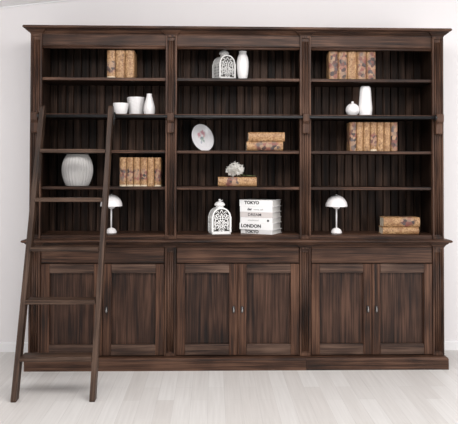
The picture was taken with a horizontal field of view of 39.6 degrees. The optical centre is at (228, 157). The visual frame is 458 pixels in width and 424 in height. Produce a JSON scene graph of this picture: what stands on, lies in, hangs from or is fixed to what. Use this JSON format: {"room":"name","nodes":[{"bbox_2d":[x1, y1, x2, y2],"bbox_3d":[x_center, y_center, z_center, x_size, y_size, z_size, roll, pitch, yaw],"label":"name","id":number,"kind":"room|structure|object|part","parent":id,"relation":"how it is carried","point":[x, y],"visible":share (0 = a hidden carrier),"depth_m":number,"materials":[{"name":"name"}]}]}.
{"room":"library","nodes":[
{"label":"library","id":0,"kind":"room"},
{"bbox_2d":[0,0,56,6],"bbox_3d":[0.142,-1.518,1.768,7.800,1.016,6.660,0,-1,-1],"label":"ceiling","id":1,"kind":"structure","parent":0,"point":[2,2],"depth_m":4.99,"materials":[{"name":"white paint"}]},
{"bbox_2d":[0,0,457,341],"bbox_3d":[0.056,-0.185,5.122,7.800,3.591,0.100,0,-1,-1],"label":"wall","id":2,"kind":"structure","parent":0,"point":[15,40],"depth_m":5.08,"materials":[{"name":"white paint"}]},
{"bbox_2d":[0,0,73,7],"bbox_3d":[0.061,-1.406,5.088,7.800,0.948,0.013,0,-1,-1],"label":"trim","id":3,"kind":"structure","parent":2,"relation":"attached to","point":[57,0],"depth_m":5.04,"materials":[{"name":"white paint"}]},
{"bbox_2d":[0,340,457,351],"bbox_3d":[0.052,1.491,5.032,7.800,0.075,0.015,0,-1,-1],"label":"baseboard","id":4,"kind":"structure","parent":2,"relation":"attached to","point":[448,344],"depth_m":4.98,"materials":[{"name":"white paint"}]},
{"bbox_2d":[0,350,457,423],"bbox_3d":[0.132,1.506,1.760,7.800,0.080,6.760,0,-1,-1],"label":"floor","id":5,"kind":"structure","parent":0,"point":[280,396],"depth_m":4.02,"materials":[{"name":"white wood"}]},
{"bbox_2d":[10,105,115,402],"bbox_3d":[-1.078,0.568,4.246,0.531,1.887,0.649,0,-1,-1],"label":"library ladder","id":6,"kind":"object","parent":5,"relation":"on","point":[93,356],"visible":1,"depth_m":4.17,"materials":[{"name":"brown wood"}]},
{"bbox_2d":[20,25,452,371],"bbox_3d":[0.062,0.294,4.790,3.086,2.460,0.506,0,-1,-1],"label":"bookcase","id":7,"kind":"object","parent":5,"relation":"on","point":[178,295],"visible":0.86,"depth_m":4.63,"materials":[{"name":"brown wood"}]},
{"bbox_3d":[-1.133,1.383,4.573,0.319,0.077,0.028,0,-1,-1],"label":"rail","id":8,"kind":"part","parent":7,"relation":"part of","materials":[{"name":"brown wood"}]},
{"bbox_3d":[-1.132,1.094,4.579,0.440,0.656,0.028,0,-1,-1],"label":"door","id":9,"kind":"part","parent":7,"relation":"part of","materials":[{"name":"brown wood"}]},
{"bbox_3d":[-1.131,0.799,4.584,0.319,0.066,0.028,0,-1,-1],"label":"rail","id":10,"kind":"part","parent":7,"relation":"part of","materials":[{"name":"brown wood"}]},
{"bbox_3d":[-1.132,1.094,4.591,0.327,0.536,0.006,0,-1,-1],"label":"panel","id":11,"kind":"part","parent":7,"relation":"part of","materials":[{"name":"brown wood"}]},
{"bbox_2d":[62,154,92,185],"bbox_3d":[-1.130,0.094,4.743,0.229,0.233,0.229,0,-1,-14],"label":"ribbed vase","id":12,"kind":"object","parent":7,"relation":"on","point":[77,169],"visible":0.98,"depth_m":4.66,"materials":[{"name":"grey ceramic"}]},
{"bbox_3d":[-0.909,0.581,4.600,0.892,0.042,0.028,0,-1,-1],"label":"rail","id":13,"kind":"part","parent":7,"relation":"part of","materials":[{"name":"brown wood"}]},
{"bbox_3d":[-0.909,0.704,4.594,0.884,0.114,0.025,0,-1,-1],"label":"drawer","id":14,"kind":"part","parent":7,"relation":"part of","materials":[{"name":"brown wood"}]},
{"bbox_3d":[-0.918,-0.569,4.772,0.922,0.021,0.286,0,-1,-1],"label":"shelf","id":15,"kind":"part","parent":7,"relation":"part of","materials":[{"name":"brown wood"}]},
{"bbox_3d":[-0.919,-0.305,4.767,0.922,0.021,0.286,0,-1,-1],"label":"shelf","id":16,"kind":"part","parent":7,"relation":"part of","materials":[{"name":"brown wood"}]},
{"bbox_3d":[-0.921,0.223,4.757,0.922,0.021,0.286,0,-1,-1],"label":"shelf","id":17,"kind":"part","parent":7,"relation":"part of","materials":[{"name":"brown wood"}]},
{"bbox_3d":[-0.920,-0.041,4.762,0.922,0.021,0.286,0,-1,-1],"label":"shelf","id":18,"kind":"part","parent":7,"relation":"part of","materials":[{"name":"brown wood"}]},
{"bbox_3d":[-0.924,-0.156,4.920,0.932,1.500,0.024,0,-1,-1],"label":"panel","id":19,"kind":"part","parent":7,"relation":"part of","materials":[{"name":"brown wood"}]},
{"bbox_2d":[100,194,121,233],"bbox_3d":[-0.875,0.416,4.728,0.163,0.290,0.163,0,-1,-1],"label":"table lamp","id":20,"kind":"object","parent":7,"relation":"on","point":[114,201],"visible":0.79,"depth_m":4.69,"materials":[{"name":"white metal"}]},
{"bbox_3d":[-0.875,0.434,4.728,0.011,0.177,0.011,1,-1,-35],"label":"stem","id":21,"kind":"part","parent":20,"relation":"part of","materials":[{"name":"white metal"}]},
{"bbox_3d":[-0.875,0.318,4.730,0.163,0.086,0.163,0,-1,-1],"label":"lamp shade","id":22,"kind":"part","parent":20,"relation":"part of","materials":[{"name":"white metal"}]},
{"bbox_2d":[107,50,115,76],"bbox_3d":[-0.865,-0.682,4.739,0.062,0.203,0.190,0,-1,-1],"label":"book","id":23,"kind":"object","parent":7,"relation":"on","point":[111,54],"visible":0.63,"depth_m":4.65,"materials":[{"name":"beige paper"}]},
{"bbox_2d":[116,50,124,77],"bbox_3d":[-0.799,-0.681,4.740,0.068,0.203,0.190,0,-1,-1],"label":"book","id":24,"kind":"object","parent":7,"relation":"on","point":[120,54],"visible":0.62,"depth_m":4.65,"materials":[{"name":"beige paper"}]},
{"bbox_2d":[113,103,128,113],"bbox_3d":[-0.800,-0.358,4.695,0.115,0.084,0.115,0,-1,-1],"label":"bowl","id":25,"kind":"object","parent":7,"relation":"on","point":[119,108],"visible":0.88,"depth_m":4.65,"materials":[{"name":"white ceramic"}]},
{"bbox_2d":[119,157,126,185],"bbox_3d":[-0.777,0.106,4.716,0.050,0.211,0.170,0,-1,-1],"label":"book","id":26,"kind":"object","parent":7,"relation":"on","point":[123,160],"visible":0.84,"depth_m":4.63,"materials":[{"name":"beige paper"}]},
{"bbox_2d":[126,157,133,185],"bbox_3d":[-0.726,0.106,4.719,0.050,0.211,0.170,0,-1,-1],"label":"book","id":27,"kind":"object","parent":7,"relation":"on","point":[130,160],"visible":0.7,"depth_m":4.64,"materials":[{"name":"beige paper"}]},
{"bbox_2d":[125,50,136,77],"bbox_3d":[-0.731,-0.681,4.744,0.068,0.203,0.190,0,-1,-1],"label":"book","id":28,"kind":"object","parent":7,"relation":"on","point":[130,55],"visible":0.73,"depth_m":4.65,"materials":[{"name":"beige paper"}]},
{"bbox_3d":[-0.689,1.385,4.584,0.319,0.077,0.028,0,-1,-1],"label":"rail","id":29,"kind":"part","parent":7,"relation":"part of","materials":[{"name":"brown wood"}]},
{"bbox_3d":[-0.688,1.096,4.589,0.440,0.656,0.028,0,-1,-1],"label":"door","id":30,"kind":"part","parent":7,"relation":"part of","materials":[{"name":"brown wood"}]},
{"bbox_3d":[-0.688,0.801,4.595,0.319,0.066,0.028,0,-1,-1],"label":"rail","id":31,"kind":"part","parent":7,"relation":"part of","materials":[{"name":"brown wood"}]},
{"bbox_3d":[-0.689,1.096,4.602,0.327,0.536,0.006,0,-1,-1],"label":"panel","id":32,"kind":"part","parent":7,"relation":"part of","materials":[{"name":"brown wood"}]},
{"bbox_2d":[127,97,144,113],"bbox_3d":[-0.701,-0.383,4.788,0.137,0.136,0.138,0,-1,-1],"label":"flowerpot","id":33,"kind":"object","parent":7,"relation":"on","point":[136,104],"visible":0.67,"depth_m":4.74,"materials":[{"name":"white ceramic"}]},
{"bbox_2d":[133,157,139,185],"bbox_3d":[-0.676,0.106,4.722,0.050,0.211,0.170,0,-1,-1],"label":"book","id":34,"kind":"object","parent":7,"relation":"on","point":[136,177],"visible":0.79,"depth_m":4.64,"materials":[{"name":"beige paper"}]},
{"bbox_2d":[140,157,146,185],"bbox_3d":[-0.625,0.106,4.721,0.050,0.211,0.170,0,-1,-1],"label":"book","id":35,"kind":"object","parent":7,"relation":"on","point":[143,160],"visible":0.8,"depth_m":4.64,"materials":[{"name":"beige paper"}]},
{"bbox_2d":[143,93,154,113],"bbox_3d":[-0.591,-0.394,4.715,0.085,0.157,0.085,0,-1,-1],"label":"bottle vase","id":36,"kind":"object","parent":7,"relation":"on","point":[149,107],"visible":0.8,"depth_m":4.69,"materials":[{"name":"white ceramic"}]},
{"bbox_2d":[147,157,153,185],"bbox_3d":[-0.574,0.107,4.722,0.050,0.211,0.170,0,-1,-1],"label":"book","id":37,"kind":"object","parent":7,"relation":"on","point":[150,161],"visible":0.82,"depth_m":4.64,"materials":[{"name":"beige paper"}]},
{"bbox_2d":[154,158,162,185],"bbox_3d":[-0.524,0.107,4.726,0.050,0.211,0.170,0,-1,-1],"label":"book","id":38,"kind":"object","parent":7,"relation":"on","point":[158,162],"visible":0.95,"depth_m":4.65,"materials":[{"name":"beige paper"}]},
{"bbox_2d":[192,124,213,149],"bbox_3d":[-0.200,-0.152,4.831,0.058,0.207,0.212,-1,-2,44],"label":"plate","id":39,"kind":"object","parent":7,"relation":"on","point":[202,136],"visible":0.97,"depth_m":4.84,"materials":[{"name":"white ceramic"}]},
{"bbox_3d":[-0.159,1.097,4.602,0.442,0.656,0.028,0,-1,-1],"label":"door","id":40,"kind":"part","parent":7,"relation":"part of","materials":[{"name":"brown wood"}]},
{"bbox_3d":[-0.160,1.387,4.597,0.321,0.077,0.028,0,-1,-1],"label":"rail","id":41,"kind":"part","parent":7,"relation":"part of","materials":[{"name":"brown wood"}]},
{"bbox_3d":[-0.158,0.802,4.608,0.321,0.066,0.028,0,-1,-1],"label":"rail","id":42,"kind":"part","parent":7,"relation":"part of","materials":[{"name":"brown wood"}]},
{"bbox_3d":[-0.159,1.098,4.615,0.329,0.536,0.006,0,-1,-1],"label":"panel","id":43,"kind":"part","parent":7,"relation":"part of","materials":[{"name":"brown wood"}]},
{"bbox_2d":[208,199,230,233],"bbox_3d":[-0.070,0.435,4.732,0.149,0.256,0.130,0,-1,-14],"label":"lantern","id":44,"kind":"object","parent":7,"relation":"on","point":[219,218],"visible":1,"depth_m":4.68,"materials":[{"name":"white paint"}]},
{"bbox_3d":[-0.136,0.490,4.714,0.004,0.121,0.118,0,-1,-14],"label":"panel","id":45,"kind":"part","parent":44,"relation":"part of","materials":[{"name":"white paint"}]},
{"bbox_3d":[-0.055,0.465,4.673,0.141,0.194,0.006,0,-1,-14],"label":"panel","id":46,"kind":"part","parent":44,"relation":"part of","materials":[{"name":"white paint"}]},
{"bbox_2d":[212,50,235,77],"bbox_3d":[-0.038,-0.699,4.765,0.139,0.244,0.121,1,-1,-28],"label":"lantern","id":47,"kind":"object","parent":7,"relation":"on","point":[222,66],"visible":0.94,"depth_m":4.72,"materials":[{"name":"white metal"}]},
{"bbox_3d":[-0.094,-0.647,4.734,0.004,0.115,0.110,1,-1,-28],"label":"panel","id":48,"kind":"part","parent":47,"relation":"part of","materials":[{"name":"silver metal"}]},
{"bbox_3d":[-0.011,-0.670,4.715,0.131,0.184,0.006,1,-1,-28],"label":"panel","id":49,"kind":"part","parent":47,"relation":"part of","materials":[{"name":"silver metal"}]},
{"bbox_3d":[0.063,-0.038,4.786,0.907,0.021,0.286,0,-1,-1],"label":"shelf","id":50,"kind":"part","parent":7,"relation":"part of","materials":[{"name":"brown wood"}]},
{"bbox_3d":[0.061,0.634,4.802,3.052,0.036,0.470,0,-1,-1],"label":"ledge moulding","id":51,"kind":"part","parent":7,"relation":"part of","materials":[{"name":"brown wood"}]},
{"bbox_3d":[0.060,-0.153,4.945,0.915,1.500,0.024,0,-1,-1],"label":"panel","id":52,"kind":"part","parent":7,"relation":"part of","materials":[{"name":"brown wood"}]},
{"bbox_3d":[0.064,-0.302,4.791,0.907,0.021,0.286,0,-1,-1],"label":"shelf","id":53,"kind":"part","parent":7,"relation":"part of","materials":[{"name":"brown wood"}]},
{"bbox_3d":[0.065,-0.900,4.829,3.060,0.032,0.474,0,-1,-1],"label":"cornice moulding","id":54,"kind":"part","parent":7,"relation":"part of","materials":[{"name":"brown wood"}]},
{"bbox_2d":[218,177,256,186],"bbox_3d":[0.059,0.179,4.750,0.283,0.070,0.200,0,-1,-1],"label":"book","id":55,"kind":"object","parent":7,"relation":"on","point":[222,181],"visible":1,"depth_m":4.65,"materials":[{"name":"beige paper"}]},
{"bbox_2d":[226,161,250,175],"bbox_3d":[0.087,0.083,4.721,0.227,0.120,0.118,0,-1,-1],"label":"flower","id":56,"kind":"object","parent":55,"relation":"on","point":[234,168],"visible":1,"depth_m":4.69,"materials":[{"name":"white plant"}]},
{"bbox_3d":[0.063,0.226,4.781,0.907,0.021,0.286,0,-1,-1],"label":"shelf","id":57,"kind":"part","parent":7,"relation":"part of","materials":[{"name":"brown wood"}]},
{"bbox_3d":[0.065,-0.566,4.796,0.907,0.021,0.286,0,-1,-1],"label":"shelf","id":58,"kind":"part","parent":7,"relation":"part of","materials":[{"name":"brown wood"}]},
{"bbox_3d":[0.065,0.585,4.624,0.895,0.042,0.028,0,-1,-1],"label":"rail","id":59,"kind":"part","parent":7,"relation":"part of","materials":[{"name":"brown wood"}]},
{"bbox_3d":[0.065,0.707,4.618,0.887,0.114,0.025,0,-1,-1],"label":"drawer","id":60,"kind":"part","parent":7,"relation":"part of","materials":[{"name":"brown wood"}]},
{"bbox_3d":[0.069,-0.294,4.583,2.900,0.024,0.024,0,-1,-1],"label":"rail","id":61,"kind":"part","parent":7,"relation":"part of","materials":[{"name":"black metal"}]},
{"bbox_2d":[237,51,248,77],"bbox_3d":[0.102,-0.685,4.753,0.089,0.216,0.089,0,-1,-1],"label":"vase","id":62,"kind":"object","parent":7,"relation":"on","point":[242,60],"visible":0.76,"depth_m":4.72,"materials":[{"name":"white ceramic"}]},
{"bbox_2d":[241,228,281,234],"bbox_3d":[0.244,0.549,4.773,0.252,0.031,0.197,0,-1,26],"label":"book","id":63,"kind":"object","parent":7,"relation":"on","point":[247,231],"visible":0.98,"depth_m":4.69,"materials":[{"name":"white paper"}]},
{"bbox_2d":[240,222,279,229],"bbox_3d":[0.237,0.510,4.772,0.262,0.048,0.197,0,-1,23],"label":"book","id":64,"kind":"object","parent":63,"relation":"on","point":[251,226],"visible":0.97,"depth_m":4.69,"materials":[{"name":"white paper"}]},
{"bbox_2d":[240,216,281,223],"bbox_3d":[0.241,0.465,4.775,0.257,0.041,0.197,0,-1,25],"label":"book","id":65,"kind":"object","parent":64,"relation":"on","point":[242,219],"visible":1,"depth_m":4.69,"materials":[{"name":"white paper"}]},
{"bbox_2d":[240,211,280,217],"bbox_3d":[0.240,0.424,4.775,0.256,0.040,0.197,0,-1,25],"label":"book","id":66,"kind":"object","parent":65,"relation":"on","point":[242,214],"visible":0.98,"depth_m":4.69,"materials":[{"name":"grey paper"}]},
{"bbox_2d":[240,206,279,212],"bbox_3d":[0.238,0.384,4.775,0.256,0.040,0.197,0,-1,24],"label":"book","id":67,"kind":"object","parent":66,"relation":"on","point":[242,208],"visible":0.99,"depth_m":4.69,"materials":[{"name":"white paper"}]},
{"bbox_2d":[240,199,281,206],"bbox_3d":[0.238,0.339,4.778,0.262,0.049,0.197,0,-1,25],"label":"book","id":68,"kind":"object","parent":67,"relation":"on","point":[243,202],"visible":1,"depth_m":4.70,"materials":[{"name":"white paper"}]},
{"bbox_2d":[245,141,282,150],"bbox_3d":[0.261,-0.083,4.760,0.267,0.068,0.200,0,-1,-1],"label":"book","id":69,"kind":"object","parent":7,"relation":"on","point":[250,145],"visible":0.88,"depth_m":4.66,"materials":[{"name":"beige paper"}]},
{"bbox_2d":[247,132,284,141],"bbox_3d":[0.274,-0.151,4.762,0.267,0.068,0.200,0,-1,-1],"label":"book","id":70,"kind":"object","parent":69,"relation":"on","point":[252,136],"visible":0.85,"depth_m":4.67,"materials":[{"name":"beige paper"}]},
{"bbox_3d":[0.286,1.099,4.626,0.329,0.536,0.006,0,-1,-1],"label":"panel","id":71,"kind":"part","parent":7,"relation":"part of","materials":[{"name":"brown wood"}]},
{"bbox_3d":[0.286,1.099,4.613,0.442,0.656,0.028,0,-1,-1],"label":"door","id":72,"kind":"part","parent":7,"relation":"part of","materials":[{"name":"brown wood"}]},
{"bbox_3d":[0.286,1.388,4.608,0.321,0.077,0.028,0,-1,-1],"label":"rail","id":73,"kind":"part","parent":7,"relation":"part of","materials":[{"name":"brown wood"}]},
{"bbox_3d":[0.287,0.804,4.619,0.321,0.066,0.028,0,-1,-1],"label":"rail","id":74,"kind":"part","parent":7,"relation":"part of","materials":[{"name":"brown wood"}]},
{"bbox_3d":[0.058,1.450,4.786,2.960,0.028,0.450,0,-1,-1],"label":"board","id":75,"kind":"part","parent":7,"relation":"part of","materials":[{"name":"brown wood"}]},
{"bbox_2d":[326,51,337,78],"bbox_3d":[0.770,-0.678,4.738,0.069,0.206,0.110,0,-1,-1],"label":"book","id":76,"kind":"object","parent":7,"relation":"on","point":[332,56],"visible":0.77,"depth_m":4.69,"materials":[{"name":"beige paper"}]},
{"bbox_2d":[325,194,346,233],"bbox_3d":[0.805,0.422,4.769,0.163,0.290,0.163,0,-1,-1],"label":"table lamp","id":77,"kind":"object","parent":7,"relation":"on","point":[336,201],"visible":1,"depth_m":4.73,"materials":[{"name":"white metal"}]},
{"bbox_3d":[0.806,0.324,4.771,0.163,0.086,0.163,0,-1,-1],"label":"lamp shade","id":78,"kind":"part","parent":77,"relation":"part of","materials":[{"name":"white metal"}]},
{"bbox_3d":[0.817,0.806,4.632,0.319,0.066,0.028,0,-1,-1],"label":"rail","id":79,"kind":"part","parent":7,"relation":"part of","materials":[{"name":"brown wood"}]},
{"bbox_3d":[0.816,1.101,4.626,0.440,0.656,0.028,0,-1,-1],"label":"door","id":80,"kind":"part","parent":7,"relation":"part of","materials":[{"name":"brown wood"}]},
{"bbox_3d":[0.815,1.390,4.621,0.319,0.077,0.028,0,-1,-1],"label":"rail","id":81,"kind":"part","parent":7,"relation":"part of","materials":[{"name":"brown wood"}]},
{"bbox_3d":[0.816,1.101,4.639,0.327,0.536,0.006,0,-1,-1],"label":"panel","id":82,"kind":"part","parent":7,"relation":"part of","materials":[{"name":"brown wood"}]},
{"bbox_2d":[338,51,346,78],"bbox_3d":[0.840,-0.678,4.742,0.069,0.206,0.110,0,-1,-1],"label":"book","id":83,"kind":"object","parent":7,"relation":"on","point":[342,56],"visible":0.62,"depth_m":4.69,"materials":[{"name":"beige paper"}]},
{"bbox_2d":[347,122,355,150],"bbox_3d":[0.913,-0.153,4.731,0.050,0.212,0.110,0,-1,-1],"label":"book","id":84,"kind":"object","parent":7,"relation":"on","point":[351,126],"visible":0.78,"depth_m":4.68,"materials":[{"name":"beige paper"}]},
{"bbox_2d":[347,52,356,78],"bbox_3d":[0.910,-0.678,4.743,0.069,0.206,0.110,0,-1,-1],"label":"book","id":85,"kind":"object","parent":7,"relation":"on","point":[351,56],"visible":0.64,"depth_m":4.69,"materials":[{"name":"beige paper"}]},
{"bbox_2d":[346,101,358,114],"bbox_3d":[0.923,-0.365,4.752,0.101,0.108,0.101,0,-1,-1],"label":"round vase","id":86,"kind":"object","parent":7,"relation":"on","point":[351,109],"visible":0.85,"depth_m":4.72,"materials":[{"name":"white ceramic"}]},
{"bbox_2d":[356,122,362,150],"bbox_3d":[0.964,-0.153,4.734,0.050,0.212,0.110,0,-1,-1],"label":"book","id":87,"kind":"object","parent":7,"relation":"on","point":[359,125],"visible":0.63,"depth_m":4.68,"materials":[{"name":"beige paper"}]},
{"bbox_2d":[357,52,365,78],"bbox_3d":[0.980,-0.678,4.743,0.069,0.206,0.110,0,-1,-1],"label":"book","id":88,"kind":"object","parent":7,"relation":"on","point":[361,56],"visible":0.66,"depth_m":4.69,"materials":[{"name":"beige paper"}]},
{"bbox_2d":[358,86,371,114],"bbox_3d":[1.022,-0.421,4.770,0.102,0.222,0.102,0,-1,-1],"label":"vase","id":89,"kind":"object","parent":7,"relation":"on","point":[365,101],"visible":0.8,"depth_m":4.73,"materials":[{"name":"white ceramic"}]},
{"bbox_2d":[363,122,369,150],"bbox_3d":[1.015,-0.153,4.734,0.050,0.212,0.110,0,-1,-1],"label":"book","id":90,"kind":"object","parent":7,"relation":"on","point":[366,125],"visible":0.66,"depth_m":4.68,"materials":[{"name":"beige paper"}]},
{"bbox_3d":[1.044,-0.150,4.969,0.932,1.500,0.024,0,-1,-1],"label":"panel","id":91,"kind":"part","parent":7,"relation":"part of","materials":[{"name":"brown wood"}]},
{"bbox_3d":[1.046,0.229,4.805,0.922,0.021,0.286,0,-1,-1],"label":"shelf","id":92,"kind":"part","parent":7,"relation":"part of","materials":[{"name":"brown wood"}]},
{"bbox_3d":[1.047,-0.034,4.810,0.922,0.021,0.286,0,-1,-1],"label":"shelf","id":93,"kind":"part","parent":7,"relation":"part of","materials":[{"name":"brown wood"}]},
{"bbox_3d":[1.047,-0.298,4.815,0.922,0.021,0.286,0,-1,-1],"label":"shelf","id":94,"kind":"part","parent":7,"relation":"part of","materials":[{"name":"brown wood"}]},
{"bbox_2d":[366,52,375,78],"bbox_3d":[1.050,-0.677,4.747,0.069,0.206,0.110,0,-1,-1],"label":"book","id":95,"kind":"object","parent":7,"relation":"on","point":[370,56],"visible":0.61,"depth_m":4.70,"materials":[{"name":"beige paper"}]},
{"bbox_3d":[1.048,-0.562,4.821,0.922,0.021,0.286,0,-1,-1],"label":"shelf","id":96,"kind":"part","parent":7,"relation":"part of","materials":[{"name":"brown wood"}]},
{"bbox_3d":[1.040,0.588,4.647,0.892,0.042,0.028,0,-1,-1],"label":"rail","id":97,"kind":"part","parent":7,"relation":"part of","materials":[{"name":"brown wood"}]},
{"bbox_3d":[1.039,0.710,4.641,0.884,0.114,0.025,0,-1,-1],"label":"drawer","id":98,"kind":"part","parent":7,"relation":"part of","materials":[{"name":"brown wood"}]},
{"bbox_2d":[370,122,376,150],"bbox_3d":[1.066,-0.152,4.735,0.050,0.212,0.110,0,-1,-1],"label":"book","id":99,"kind":"object","parent":7,"relation":"on","point":[373,125],"visible":0.65,"depth_m":4.68,"materials":[{"name":"beige paper"}]},
{"bbox_2d":[377,122,383,150],"bbox_3d":[1.117,-0.152,4.738,0.050,0.212,0.110,0,-1,-1],"label":"book","id":100,"kind":"object","parent":7,"relation":"on","point":[380,125],"visible":0.64,"depth_m":4.69,"materials":[{"name":"beige paper"}]},
{"bbox_2d":[384,122,389,150],"bbox_3d":[1.168,-0.152,4.742,0.050,0.212,0.110,0,-1,-1],"label":"book","id":101,"kind":"object","parent":7,"relation":"on","point":[386,124],"visible":0.63,"depth_m":4.69,"materials":[{"name":"beige paper"}]},
{"bbox_2d":[390,122,396,150],"bbox_3d":[1.219,-0.152,4.739,0.050,0.212,0.110,0,-1,-1],"label":"book","id":102,"kind":"object","parent":7,"relation":"on","point":[393,125],"visible":0.63,"depth_m":4.69,"materials":[{"name":"beige paper"}]},
{"bbox_2d":[378,226,418,233],"bbox_3d":[1.263,0.540,4.738,0.268,0.054,0.130,0,-1,-1],"label":"book","id":103,"kind":"object","parent":7,"relation":"on","point":[382,230],"visible":0.9,"depth_m":4.68,"materials":[{"name":"beige paper"}]},
{"bbox_2d":[379,216,419,226],"bbox_3d":[1.269,0.477,4.739,0.268,0.072,0.130,0,-1,-1],"label":"book","id":104,"kind":"object","parent":103,"relation":"on","point":[385,221],"visible":1,"depth_m":4.68,"materials":[{"name":"beige paper"}]},
{"bbox_3d":[1.260,1.102,4.637,0.440,0.656,0.028,0,-1,-1],"label":"door","id":105,"kind":"part","parent":7,"relation":"part of","materials":[{"name":"brown wood"}]},
{"bbox_3d":[1.260,1.102,4.650,0.327,0.536,0.006,0,-1,-1],"label":"panel","id":106,"kind":"part","parent":7,"relation":"part of","materials":[{"name":"brown wood"}]},
{"bbox_3d":[1.261,0.807,4.643,0.319,0.066,0.028,0,-1,-1],"label":"rail","id":107,"kind":"part","parent":7,"relation":"part of","materials":[{"name":"brown wood"}]},
{"bbox_3d":[1.259,1.392,4.631,0.319,0.077,0.028,0,-1,-1],"label":"rail","id":108,"kind":"part","parent":7,"relation":"part of","materials":[{"name":"brown wood"}]}
]}

